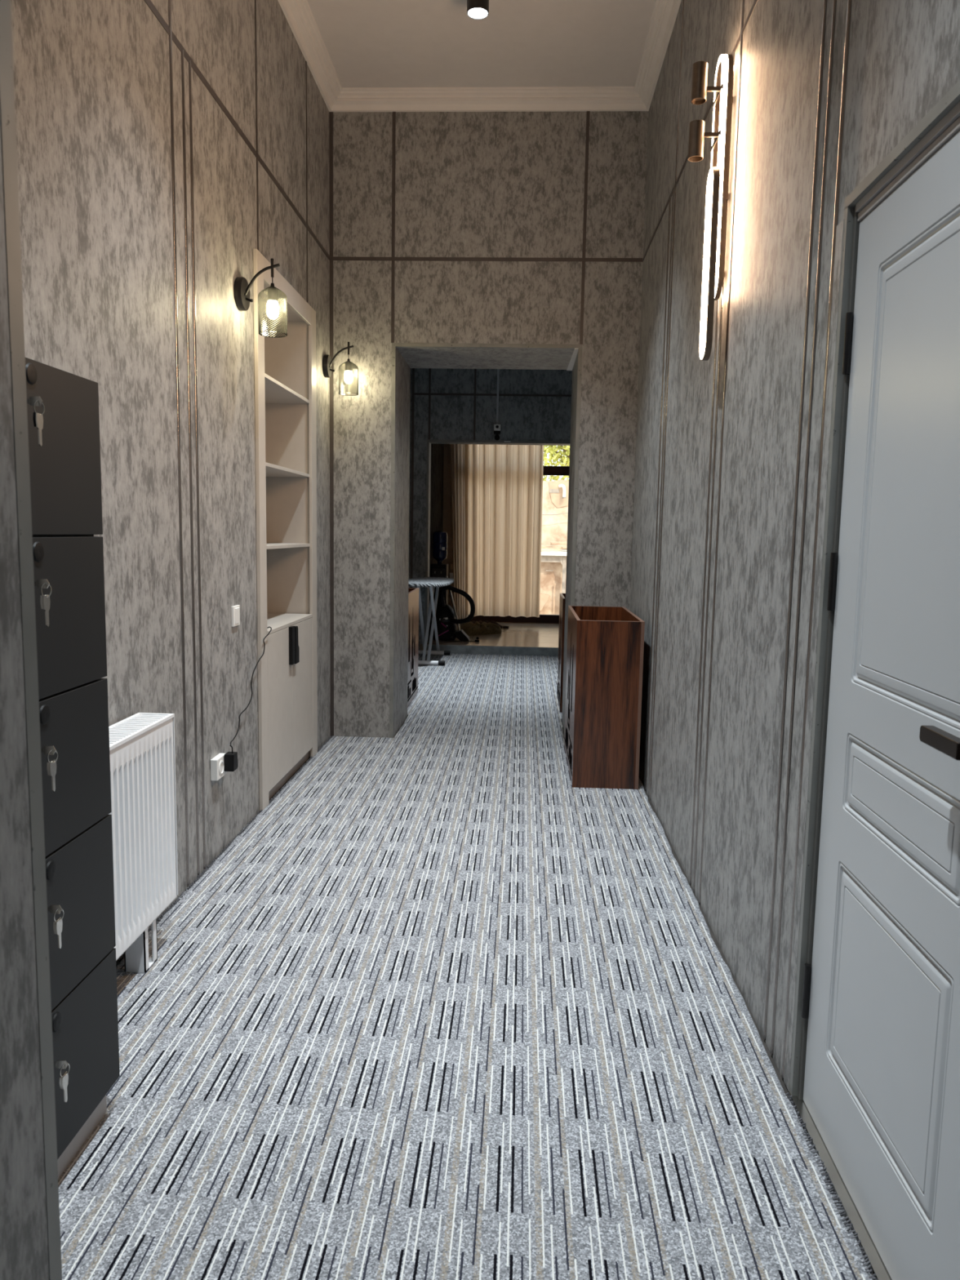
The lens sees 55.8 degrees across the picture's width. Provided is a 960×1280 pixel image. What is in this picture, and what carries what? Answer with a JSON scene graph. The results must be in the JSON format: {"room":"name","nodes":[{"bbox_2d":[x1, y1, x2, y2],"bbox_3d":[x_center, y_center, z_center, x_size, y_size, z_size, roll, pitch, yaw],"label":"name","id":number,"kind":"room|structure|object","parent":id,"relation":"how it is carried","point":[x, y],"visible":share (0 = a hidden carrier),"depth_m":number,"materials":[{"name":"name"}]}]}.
{"room":"hallway","nodes":[
{"label":"hallway","id":0,"kind":"room"},
{"bbox_2d":[0,109,49,1279],"bbox_3d":[-0.246,-0.717,0.481,1.993,4.300,0.700,1,7,3],"label":"wall","id":1,"kind":"structure","parent":0,"point":[24,1235],"depth_m":0.90,"materials":[{"name":"paper"}]},
{"bbox_2d":[0,0,62,1279],"bbox_3d":[-0.467,-0.007,0.917,0.024,2.580,0.024,1,7,3],"label":"trim","id":2,"kind":"structure","parent":1,"relation":"attached to","point":[8,131],"depth_m":0.91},
{"bbox_2d":[10,0,411,962],"bbox_3d":[-1.225,-1.303,5.247,0.420,4.300,10.200,1,7,3],"label":"wall","id":3,"kind":"structure","parent":0,"point":[91,77],"depth_m":3.32,"materials":[{"name":"paint"}]},
{"bbox_2d":[168,0,189,887],"bbox_3d":[-1.111,-1.022,3.316,0.013,4.004,0.022,1,7,3],"label":"trim","id":4,"kind":"structure","parent":3,"relation":"attached to","point":[169,1],"depth_m":3.34,"materials":[{"name":"metal"}]},
{"bbox_2d":[181,48,199,875],"bbox_3d":[-1.113,-0.597,3.481,0.013,3.120,0.021,1,7,3],"label":"trim","id":5,"kind":"structure","parent":3,"relation":"attached to","point":[182,52],"depth_m":3.46,"materials":[{"name":"metal"}]},
{"bbox_2d":[188,59,205,869],"bbox_3d":[-1.110,-0.605,3.553,0.013,3.120,0.021,1,7,3],"label":"trim","id":6,"kind":"structure","parent":3,"relation":"attached to","point":[189,63],"depth_m":3.53,"materials":[{"name":"metal"}]},
{"bbox_2d":[210,752,226,781],"bbox_3d":[-1.105,0.537,3.839,0.034,0.090,0.120,1,7,3],"label":"wall socket","id":7,"kind":"object","parent":3,"relation":"attached to","point":[217,763],"visible":1,"depth_m":3.79,"materials":[{"name":"white plastic"}]},
{"bbox_2d":[231,604,239,626],"bbox_3d":[-1.089,-0.108,4.049,0.017,0.090,0.090,1,7,3],"label":"light switch","id":8,"kind":"object","parent":3,"relation":"attached to","point":[235,610],"visible":1,"depth_m":4.02,"materials":[{"name":"white plastic"}]},
{"bbox_2d":[143,0,329,260],"bbox_3d":[-1.088,-2.143,3.276,0.013,0.026,5.099,1,7,3],"label":"trim","id":9,"kind":"structure","parent":3,"relation":"attached to","point":[148,2],"depth_m":3.78,"materials":[{"name":"metal"}]},
{"bbox_2d":[223,626,271,771],"bbox_3d":[-1.073,0.239,4.241,0.158,0.546,0.839,0,7,-9],"label":"power adapter","id":10,"kind":"object","parent":3,"relation":"attached to","point":[231,764],"visible":0.92,"depth_m":3.88,"materials":[{"name":"black plastic"}]},
{"bbox_2d":[254,0,258,250],"bbox_3d":[-1.038,-2.480,4.192,0.014,1.314,0.016,1,7,3],"label":"trim","id":11,"kind":"structure","parent":3,"relation":"attached to","point":[255,35],"depth_m":4.20,"materials":[{"name":"metal"}]},
{"bbox_2d":[234,257,287,337],"bbox_3d":[-0.959,-1.516,4.000,0.214,0.325,0.140,1,7,3],"label":"wall sconce","id":12,"kind":"object","parent":3,"relation":"attached to","point":[242,288],"visible":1,"depth_m":3.99,"materials":[{"name":"clear glass"}]},
{"bbox_2d":[266,283,277,301],"bbox_3d":[-0.915,-1.534,3.996,0.045,0.079,0.045,1,7,3],"label":"socket","id":13,"kind":"object","parent":12,"relation":"attached to","point":[272,291],"depth_m":3.98,"materials":[{"name":"black plastic"}]},
{"bbox_2d":[253,248,317,811],"bbox_3d":[-1.200,-0.550,4.955,0.390,2.690,1.205,1,7,3],"label":"bookcase","id":14,"kind":"object","parent":3,"relation":"attached to","point":[286,420],"visible":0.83,"depth_m":5.31,"materials":[{"name":"laminate"}]},
{"bbox_2d":[306,61,307,302],"bbox_3d":[-0.992,-2.596,5.167,0.014,1.314,0.017,1,7,3],"label":"trim","id":15,"kind":"structure","parent":3,"relation":"attached to","point":[306,61],"depth_m":5.16,"materials":[{"name":"metal"}]},
{"bbox_2d":[322,342,358,395],"bbox_3d":[-0.876,-1.722,5.736,0.214,0.325,0.140,1,7,3],"label":"wall sconce","id":16,"kind":"object","parent":3,"relation":"attached to","point":[327,362],"visible":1,"depth_m":5.73,"materials":[{"name":"clear glass"}]},
{"bbox_2d":[345,358,351,371],"bbox_3d":[-0.831,-1.739,5.731,0.045,0.079,0.045,1,7,3],"label":"socket","id":17,"kind":"object","parent":16,"relation":"attached to","point":[348,364],"depth_m":5.72,"materials":[{"name":"black plastic"}]},
{"bbox_2d":[277,0,681,111],"bbox_3d":[-0.072,-3.045,3.120,1.993,0.096,5.099,1,7,3],"label":"crown molding","id":18,"kind":"structure","parent":3,"relation":"attached to","point":[299,15],"depth_m":5.56,"materials":[{"name":"paint"}]},
{"bbox_2d":[428,444,444,634],"bbox_3d":[-0.718,-1.641,11.948,0.250,3.400,2.780,1,7,3],"label":"wall","id":19,"kind":"structure","parent":0,"point":[437,450],"depth_m":12.03,"materials":[{"name":"paper"}]},
{"bbox_3d":[0.720,-3.062,12.678,2.450,0.027,0.028,1,7,3],"label":"curtain rod","id":20,"kind":"object","parent":19,"relation":"attached to","visible":0},
{"bbox_2d":[449,444,468,619],"bbox_3d":[-0.305,-1.687,12.974,0.320,2.796,0.089,1,7,3],"label":"sheer curtain","id":21,"kind":"object","parent":20,"relation":"hanging from","point":[456,451],"visible":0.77,"depth_m":12.98,"materials":[{"name":"brown fabric"}]},
{"bbox_2d":[464,444,543,617],"bbox_3d":[0.316,-1.688,12.797,1.116,2.731,0.224,1,7,3],"label":"curtain","id":22,"kind":"object","parent":20,"relation":"hanging from","point":[504,483],"visible":0.88,"depth_m":12.83,"materials":[{"name":"beige fabric"}]},
{"bbox_2d":[442,444,453,608],"bbox_3d":[0.802,-1.758,13.161,2.670,3.400,0.200,1,7,3],"label":"wall","id":23,"kind":"structure","parent":0,"point":[447,524],"depth_m":13.11,"materials":[{"name":"brown paint"}]},
{"bbox_2d":[457,466,568,622],"bbox_3d":[0.793,-1.691,13.124,2.280,2.885,0.070,1,7,3],"label":"window","id":24,"kind":"structure","parent":23,"relation":"in","point":[548,470],"depth_m":13.25,"materials":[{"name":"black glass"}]},
{"bbox_2d":[306,0,655,88],"bbox_3d":[-0.071,-3.142,3.109,1.993,0.100,5.099,1,7,3],"label":"ceiling","id":25,"kind":"structure","parent":0,"point":[369,43],"depth_m":5.03,"materials":[{"name":"paint"}]},
{"bbox_2d":[466,0,488,19],"bbox_3d":[-0.010,-3.195,4.521,0.110,0.129,0.110,1,7,3],"label":"ceiling spotlight","id":26,"kind":"object","parent":25,"relation":"attached to","point":[476,9],"visible":1,"depth_m":4.50,"materials":[{"name":"black metal"}]},
{"bbox_2d":[419,621,559,650],"bbox_3d":[0.706,-0.001,11.949,2.670,0.195,3.028,1,7,3],"label":"floor","id":27,"kind":"structure","parent":0,"point":[525,634],"depth_m":11.32,"materials":[{"name":"tile"}]},
{"bbox_2d":[429,563,448,634],"bbox_3d":[-0.524,-0.523,11.562,0.205,0.890,0.349,1,7,3],"label":"water dispenser","id":28,"kind":"object","parent":27,"relation":"on","point":[437,570],"visible":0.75,"depth_m":11.40,"materials":[{"name":"black plastic"}]},
{"bbox_2d":[432,531,447,564],"bbox_3d":[-0.508,-1.174,11.509,0.188,0.414,0.188,1,7,3],"label":"water bottle","id":29,"kind":"object","parent":28,"relation":"on","point":[439,539],"visible":1,"depth_m":11.43,"materials":[{"name":"blue plastic"}]},
{"bbox_2d":[430,575,479,641],"bbox_3d":[-0.301,-0.388,10.972,0.620,0.770,0.440,1,7,3],"label":"vacuum cleaner","id":30,"kind":"object","parent":27,"relation":"on","point":[446,619],"visible":0.91,"depth_m":10.90,"materials":[{"name":"black plastic"}]},
{"bbox_2d":[430,604,457,640],"bbox_3d":[-0.446,-0.229,11.051,0.330,0.430,0.335,1,7,3],"label":"canister","id":31,"kind":"object","parent":30,"relation":"on","point":[446,615],"depth_m":10.91,"materials":[{"name":"black plastic"}]},
{"bbox_2d":[457,621,502,635],"bbox_3d":[-0.002,-0.163,11.856,0.573,0.122,0.959,1,7,3],"label":"rag","id":32,"kind":"object","parent":27,"relation":"on","point":[470,628],"visible":0.92,"depth_m":11.64,"materials":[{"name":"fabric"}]},
{"bbox_2d":[471,620,497,623],"bbox_3d":[0.040,-0.233,12.667,0.461,0.072,0.287,-1,7,-14],"label":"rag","id":33,"kind":"object","parent":27,"relation":"on","point":[473,621],"visible":0.35,"depth_m":12.67,"materials":[{"name":"brown fabric"}]},
{"bbox_2d":[426,644,558,656],"bbox_3d":[0.204,0.124,10.450,1.650,0.100,0.022,1,7,3],"label":"step","id":34,"kind":"structure","parent":27,"relation":"attached to","point":[454,649],"depth_m":10.44,"materials":[{"name":"grey tile"}]},
{"bbox_2d":[333,111,648,737],"bbox_3d":[0.157,-1.401,6.273,2.243,4.300,0.791,1,7,3],"label":"wall","id":35,"kind":"structure","parent":0,"point":[468,184],"depth_m":5.79,"materials":[{"name":"paint"}]},
{"bbox_2d":[328,111,333,736],"bbox_3d":[-0.971,-1.333,5.940,0.024,4.004,0.014,1,7,3],"label":"trim","id":36,"kind":"structure","parent":35,"relation":"attached to","point":[331,113],"depth_m":5.94,"materials":[{"name":"grey metal"}]},
{"bbox_2d":[389,346,395,737],"bbox_3d":[-0.580,-0.617,6.012,0.025,2.580,0.025,1,7,3],"label":"trim","id":37,"kind":"structure","parent":35,"relation":"attached to","point":[393,348],"depth_m":6.00,"materials":[{"name":"grey metal"}]},
{"bbox_2d":[391,111,395,342],"bbox_3d":[-0.551,-2.614,5.768,0.020,1.404,0.014,1,7,3],"label":"trim","id":38,"kind":"structure","parent":35,"relation":"attached to","point":[393,113],"depth_m":5.76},
{"bbox_2d":[391,342,582,348],"bbox_3d":[0.043,-1.893,5.831,1.226,0.023,0.026,1,7,3],"label":"trim","id":39,"kind":"structure","parent":35,"relation":"attached to","point":[397,344],"depth_m":5.82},
{"bbox_2d":[333,257,643,262],"bbox_3d":[0.044,-2.420,5.763,1.969,0.022,0.013,1,7,3],"label":"trim","id":40,"kind":"structure","parent":35,"relation":"attached to","point":[411,259],"depth_m":5.76,"materials":[{"name":"black metal"}]},
{"bbox_2d":[566,347,578,370],"bbox_3d":[0.630,-1.913,6.189,0.040,0.005,0.788,1,7,3],"label":"trim","id":41,"kind":"structure","parent":35,"relation":"attached to","point":[570,367],"depth_m":6.19,"materials":[{"name":"paint"}]},
{"bbox_2d":[570,347,582,605],"bbox_3d":[0.619,-0.589,5.958,0.025,2.580,0.025,1,7,3],"label":"trim","id":42,"kind":"structure","parent":35,"relation":"attached to","point":[580,349],"depth_m":5.89,"materials":[{"name":"grey metal"}]},
{"bbox_2d":[579,111,590,344],"bbox_3d":[0.660,-2.586,5.713,0.020,1.404,0.014,1,7,3],"label":"trim","id":43,"kind":"structure","parent":35,"relation":"attached to","point":[588,112],"depth_m":5.71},
{"bbox_2d":[408,368,572,650],"bbox_3d":[0.537,-1.880,10.347,3.150,4.300,0.220,1,7,3],"label":"wall","id":44,"kind":"structure","parent":0,"point":[521,418],"depth_m":10.18,"materials":[{"name":"paper"}]},
{"bbox_2d":[409,368,414,587],"bbox_3d":[-0.770,-1.749,10.316,0.028,3.800,0.016,1,7,3],"label":"trim","id":45,"kind":"structure","parent":44,"relation":"attached to","point":[413,369],"depth_m":10.29,"materials":[{"name":"black metal"}]},
{"bbox_2d":[424,441,429,637],"bbox_3d":[-0.608,-1.051,10.399,0.027,2.400,0.040,1,7,3],"label":"trim","id":46,"kind":"structure","parent":44,"relation":"attached to","point":[428,442],"depth_m":10.36,"materials":[{"name":"black metal"}]},
{"bbox_2d":[428,368,431,439],"bbox_3d":[-0.561,-2.946,10.165,0.022,1.380,0.016,1,7,3],"label":"trim","id":47,"kind":"structure","parent":44,"relation":"attached to","point":[429,369],"depth_m":10.18,"materials":[{"name":"black metal"}]},
{"bbox_2d":[473,368,476,439],"bbox_3d":[-0.052,-2.934,10.142,0.022,1.380,0.016,1,7,3],"label":"trim","id":48,"kind":"structure","parent":44,"relation":"attached to","point":[475,370],"depth_m":10.17,"materials":[{"name":"black metal"}]},
{"bbox_2d":[414,392,571,396],"bbox_3d":[0.282,-2.744,10.149,2.042,0.022,0.015,1,7,3],"label":"trim","id":49,"kind":"structure","parent":44,"relation":"attached to","point":[415,393],"depth_m":10.15,"materials":[{"name":"black metal"}]},
{"bbox_2d":[493,423,500,440],"bbox_3d":[0.193,-2.330,10.161,0.078,0.175,0.073,1,7,3],"label":"security camera","id":50,"kind":"object","parent":44,"relation":"attached to","point":[496,427],"visible":1,"depth_m":10.14,"materials":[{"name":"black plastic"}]},
{"bbox_2d":[496,368,499,424],"bbox_3d":[0.207,-3.165,10.092,0.022,1.500,0.015,1,7,3],"label":"cable conduit","id":51,"kind":"object","parent":44,"relation":"attached to","point":[498,370],"visible":0.36,"depth_m":10.14,"materials":[{"name":"black plastic"}]},
{"bbox_2d":[426,439,569,444],"bbox_3d":[0.237,-2.235,10.219,1.675,0.027,0.040,1,7,3],"label":"trim","id":52,"kind":"structure","parent":44,"relation":"attached to","point":[428,440],"depth_m":10.20,"materials":[{"name":"grey metal"}]},
{"bbox_2d":[148,714,874,1279],"bbox_3d":[-0.084,0.963,4.186,3.900,0.092,12.670,1,7,3],"label":"floor","id":53,"kind":"structure","parent":0,"point":[779,1075],"depth_m":3.16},
{"bbox_2d":[57,653,877,1279],"bbox_3d":[-0.048,0.797,5.112,2.076,0.018,10.750,1,7,3],"label":"carpet","id":54,"kind":"object","parent":53,"relation":"on","point":[446,1006],"visible":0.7,"depth_m":2.45,"materials":[{"name":"grey carpet"}]},
{"bbox_2d":[25,357,119,1178],"bbox_3d":[-1.027,0.303,1.900,0.341,1.710,0.400,1,7,3],"label":"locker","id":55,"kind":"object","parent":54,"relation":"on","point":[65,471],"visible":0.52,"depth_m":1.93,"materials":[{"name":"metal"}]},
{"bbox_2d":[26,395,44,446],"bbox_3d":[-0.828,-0.404,1.673,0.044,0.091,0.025,1,7,3],"label":"keys","id":56,"kind":"object","parent":55,"relation":"hanging from","point":[37,401],"visible":0.97,"depth_m":1.67,"materials":[{"name":"silver metal"}]},
{"bbox_2d":[34,578,51,626],"bbox_3d":[-0.834,-0.070,1.713,0.044,0.091,0.025,1,7,3],"label":"keys","id":57,"kind":"object","parent":55,"relation":"hanging from","point":[45,601],"visible":0.97,"depth_m":1.71,"materials":[{"name":"silver metal"}]},
{"bbox_2d":[40,745,57,791],"bbox_3d":[-0.840,0.249,1.751,0.044,0.091,0.025,1,7,3],"label":"keys","id":58,"kind":"object","parent":55,"relation":"hanging from","point":[49,750],"visible":0.97,"depth_m":1.75,"materials":[{"name":"silver metal"}]},
{"bbox_2d":[47,904,63,948],"bbox_3d":[-0.846,0.566,1.789,0.044,0.091,0.025,1,7,3],"label":"keys","id":59,"kind":"object","parent":55,"relation":"hanging from","point":[53,908],"visible":0.97,"depth_m":1.78,"materials":[{"name":"silver metal"}]},
{"bbox_2d":[53,1060,70,1102],"bbox_3d":[-0.851,0.890,1.828,0.044,0.091,0.025,1,7,3],"label":"keys","id":60,"kind":"object","parent":55,"relation":"hanging from","point":[64,1078],"visible":0.97,"depth_m":1.82,"materials":[{"name":"silver metal"}]},
{"bbox_2d":[108,712,177,973],"bbox_3d":[-1.102,0.676,2.687,0.124,0.782,0.875,1,7,3],"label":"radiator","id":61,"kind":"object","parent":54,"relation":"on","point":[142,756],"visible":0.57,"depth_m":2.82,"materials":[{"name":"white metal"}]},
{"bbox_2d":[108,712,174,751],"bbox_3d":[-1.095,0.296,2.611,0.122,0.010,0.813,1,7,3],"label":"grille","id":62,"kind":"object","parent":61,"relation":"attached to","point":[127,731],"depth_m":2.81,"materials":[{"name":"white metal"}]},
{"bbox_2d":[407,587,418,707],"bbox_3d":[-0.740,0.055,7.399,0.376,0.910,0.918,1,7,3],"label":"wooden bin","id":63,"kind":"object","parent":54,"relation":"on","point":[413,593],"visible":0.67,"depth_m":7.46,"materials":[{"name":"brown wood"}]},
{"bbox_2d":[408,577,454,665],"bbox_3d":[-0.572,-0.211,9.802,0.543,0.876,1.336,1,7,3],"label":"ironing board","id":64,"kind":"object","parent":54,"relation":"on","point":[431,582],"visible":0.83,"depth_m":9.70,"materials":[{"name":"white metal"}]},
{"bbox_2d":[556,593,565,712],"bbox_3d":[0.841,0.092,7.380,0.384,0.898,0.622,1,7,3],"label":"wooden bin","id":65,"kind":"object","parent":54,"relation":"on","point":[562,596],"visible":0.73,"depth_m":7.16,"materials":[{"name":"brown wood"}]},
{"bbox_2d":[564,605,644,789],"bbox_3d":[0.725,0.301,5.464,0.366,0.932,1.002,1,7,3],"label":"wooden cabinet","id":66,"kind":"object","parent":54,"relation":"on","point":[606,644],"visible":1,"depth_m":4.98,"materials":[{"name":"brown wood"}]},
{"bbox_2d":[629,0,959,1079],"bbox_3d":[0.995,-0.990,2.960,0.250,4.300,5.799,1,7,3],"label":"wall","id":67,"kind":"structure","parent":0,"point":[904,56],"depth_m":2.88,"materials":[{"name":"paint"}]},
{"bbox_2d":[645,196,671,790],"bbox_3d":[0.949,-0.720,4.824,0.013,3.120,0.020,1,7,3],"label":"trim","id":68,"kind":"structure","parent":67,"relation":"attached to","point":[669,197],"depth_m":4.81,"materials":[{"name":"metal"}]},
{"bbox_2d":[648,189,674,795],"bbox_3d":[0.944,-0.707,4.718,0.013,3.120,0.015,1,7,3],"label":"trim","id":69,"kind":"structure","parent":67,"relation":"attached to","point":[673,189],"depth_m":4.70,"materials":[{"name":"metal"}]},
{"bbox_2d":[649,0,684,799],"bbox_3d":[0.949,-1.139,4.603,0.013,4.004,0.020,1,7,3],"label":"trim","id":70,"kind":"structure","parent":67,"relation":"attached to","point":[682,0],"depth_m":4.58,"materials":[{"name":"metal"}]},
{"bbox_2d":[642,0,758,261],"bbox_3d":[0.910,-2.096,3.186,0.013,0.020,5.099,1,7,3],"label":"trim","id":71,"kind":"structure","parent":67,"relation":"attached to","point":[753,6],"depth_m":3.74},
{"bbox_2d":[689,298,719,884],"bbox_3d":[0.886,-0.562,3.495,0.013,3.120,0.020,1,7,3],"label":"trim","id":72,"kind":"structure","parent":67,"relation":"attached to","point":[717,301],"depth_m":3.53,"materials":[{"name":"metal"}]},
{"bbox_2d":[688,53,733,360],"bbox_3d":[0.833,-1.537,3.239,0.122,1.054,0.202,8,9,44],"label":"wall lamp","id":73,"kind":"object","parent":67,"relation":"attached to","point":[717,195],"visible":1,"depth_m":3.18,"materials":[{"name":"brown metal"}]},
{"bbox_2d":[699,167,713,359],"bbox_3d":[0.807,-1.339,3.235,0.001,0.654,0.118,1,7,3],"label":"diffuser","id":74,"kind":"object","parent":73,"relation":"attached to","point":[707,296],"depth_m":3.20,"materials":[{"name":"white plastic"}]},
{"bbox_2d":[711,53,728,297],"bbox_3d":[0.849,-1.652,3.254,0.020,0.829,0.140,1,7,3],"label":"diffuser","id":75,"kind":"object","parent":73,"relation":"attached to","point":[719,148],"depth_m":3.20,"materials":[{"name":"white plastic"}]},
{"bbox_2d":[693,50,734,890],"bbox_3d":[0.882,-0.553,3.421,0.013,3.120,0.020,1,7,3],"label":"trim","id":76,"kind":"structure","parent":67,"relation":"attached to","point":[722,287],"depth_m":3.43,"materials":[{"name":"metal"}]},
{"bbox_2d":[698,0,744,902],"bbox_3d":[0.884,-0.979,3.251,0.013,4.004,0.020,1,7,3],"label":"trim","id":77,"kind":"structure","parent":67,"relation":"attached to","point":[743,1],"depth_m":3.27,"materials":[{"name":"metal"}]},
{"bbox_2d":[763,0,826,1039],"bbox_3d":[0.839,-0.867,2.310,0.013,4.004,0.017,1,7,3],"label":"trim","id":78,"kind":"structure","parent":67,"relation":"attached to","point":[824,11],"depth_m":2.37,"materials":[{"name":"metal"}]},
{"bbox_2d":[770,0,836,1055],"bbox_3d":[0.836,-0.858,2.235,0.013,4.004,0.016,1,7,3],"label":"trim","id":79,"kind":"structure","parent":67,"relation":"attached to","point":[834,3],"depth_m":2.29,"materials":[{"name":"metal"}]},
{"bbox_2d":[783,219,843,1090],"bbox_3d":[0.813,0.095,2.201,0.014,2.118,0.046,1,7,3],"label":"trim","id":80,"kind":"structure","parent":67,"relation":"attached to","point":[838,243],"depth_m":2.19,"materials":[{"name":"metal"}]},
{"bbox_2d":[781,0,852,1079],"bbox_3d":[0.830,-0.845,2.128,0.013,4.004,0.024,1,7,3],"label":"trim","id":81,"kind":"structure","parent":67,"relation":"attached to","point":[849,2],"depth_m":2.17,"materials":[{"name":"metal"}]},
{"bbox_2d":[789,206,853,1095],"bbox_3d":[0.817,0.089,2.166,0.024,2.140,0.022,1,7,3],"label":"trim","id":82,"kind":"structure","parent":67,"relation":"attached to","point":[849,211],"depth_m":2.15,"materials":[{"name":"grey wood"}]},
{"bbox_2d":[788,1090,892,1279],"bbox_3d":[0.775,1.204,1.855,0.026,0.010,0.900,1,7,3],"label":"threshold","id":83,"kind":"structure","parent":67,"relation":"attached to","point":[877,1266],"depth_m":1.94,"materials":[{"name":"silver metal"}]},
{"bbox_2d":[797,101,959,1279],"bbox_3d":[0.810,0.145,1.727,0.132,2.148,0.900,1,7,3],"label":"door","id":84,"kind":"structure","parent":67,"relation":"in","point":[879,1074],"depth_m":1.76,"materials":[{"name":"paint"}]},
{"bbox_2d":[844,80,959,208],"bbox_3d":[0.815,-0.932,1.601,0.024,0.024,0.903,1,7,3],"label":"trim","id":85,"kind":"structure","parent":67,"relation":"attached to","point":[952,97],"depth_m":1.72,"materials":[{"name":"grey wood"}]},
{"label":"outside","id":86,"kind":"structure","parent":0,"visible":0},
{"bbox_3d":[2.231,-0.931,26.700,18.000,0.200,26.600,1,7,3],"label":"floor","id":87,"kind":"structure","parent":86,"visible":0},
{"bbox_2d":[539,550,566,614],"bbox_3d":[1.378,-1.029,18.866,6.200,1.820,1.400,1,7,3],"label":"shed","id":88,"kind":"object","parent":87,"relation":"on","point":[555,561],"visible":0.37,"depth_m":18.43,"materials":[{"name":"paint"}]},
{"bbox_2d":[539,593,549,611],"bbox_3d":[1.230,-0.758,18.431,0.357,0.378,0.140,1,7,3],"label":"stone basin","id":89,"kind":"object","parent":88,"relation":"attached to","point":[544,598],"visible":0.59,"depth_m":18.35,"materials":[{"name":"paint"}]},
{"bbox_2d":[541,548,559,551],"bbox_3d":[1.376,-1.831,18.416,0.501,0.054,0.102,0,7,-6],"label":"plank","id":90,"kind":"object","parent":88,"relation":"on","point":[542,549],"visible":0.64,"depth_m":18.38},
{"bbox_2d":[541,545,567,548],"bbox_3d":[1.516,-1.927,18.801,0.702,0.084,0.104,1,7,-2],"label":"plank","id":91,"kind":"object","parent":88,"relation":"on","point":[542,546],"visible":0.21,"depth_m":18.75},
{"bbox_2d":[553,583,555,614],"bbox_3d":[1.513,-0.807,18.422,0.040,0.690,0.038,1,7,3],"label":"standpipe","id":92,"kind":"object","parent":88,"relation":"attached to","point":[554,584],"visible":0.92,"depth_m":18.42,"materials":[{"name":"metal"}]},
{"bbox_2d":[544,547,566,550],"bbox_3d":[1.635,-1.875,18.600,0.601,0.069,0.103,3,7,14],"label":"plank","id":93,"kind":"object","parent":88,"relation":"on","point":[561,548],"visible":0.36,"depth_m":18.55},
{"label":"plank","id":94,"kind":"object","parent":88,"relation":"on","visible":0},
{"bbox_2d":[550,542,567,545],"bbox_3d":[1.759,-2.030,19.029,0.552,0.079,0.104,0,7,-10],"label":"plank","id":95,"kind":"object","parent":94,"relation":"on","point":[551,543],"visible":0.64,"depth_m":18.96,"materials":[{"name":"beige wood"}]},
{"bbox_2d":[542,444,569,480],"bbox_3d":[2.418,-4.577,23.436,6.717,7.829,3.764,3,7,12],"label":"tree","id":96,"kind":"object","parent":87,"relation":"on","point":[564,460],"visible":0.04,"depth_m":23.23,"materials":[{"name":"green plant"}]},
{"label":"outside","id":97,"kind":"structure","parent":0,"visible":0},
{"bbox_2d":[542,512,568,515],"bbox_3d":[1.452,-2.857,19.553,5.001,0.324,0.016,1,7,3],"label":"overhead cable","id":98,"kind":"object","parent":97,"point":[563,513],"visible":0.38,"depth_m":19.56,"materials":[{"name":"rubber"}]},
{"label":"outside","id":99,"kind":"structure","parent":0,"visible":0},
{"bbox_2d":[541,480,568,555],"bbox_3d":[1.948,-1.809,20.006,14.000,3.320,0.300,1,7,3],"label":"wall","id":100,"kind":"structure","parent":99,"point":[554,527],"depth_m":19.78,"materials":[{"name":"paint"}]},
{"bbox_2d":[549,488,559,493],"bbox_3d":[1.615,-3.238,19.689,0.205,0.080,0.025,1,7,3],"label":"wall niche","id":101,"kind":"object","parent":100,"relation":"attached to","point":[551,491],"visible":1,"depth_m":19.68,"materials":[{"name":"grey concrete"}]},
{"bbox_2d":[548,479,568,507],"bbox_3d":[1.876,-3.178,19.689,0.780,0.610,0.015,1,7,3],"label":"trim","id":102,"kind":"structure","parent":100,"relation":"attached to","point":[557,499],"depth_m":19.69,"materials":[{"name":"paint"}]},
{"bbox_2d":[558,484,565,498],"bbox_3d":[1.782,-3.222,19.624,0.185,0.309,0.091,7,9,42],"label":"drain pipe","id":103,"kind":"object","parent":100,"relation":"attached to","point":[562,486],"visible":1,"depth_m":19.57,"materials":[{"name":"plastic"}]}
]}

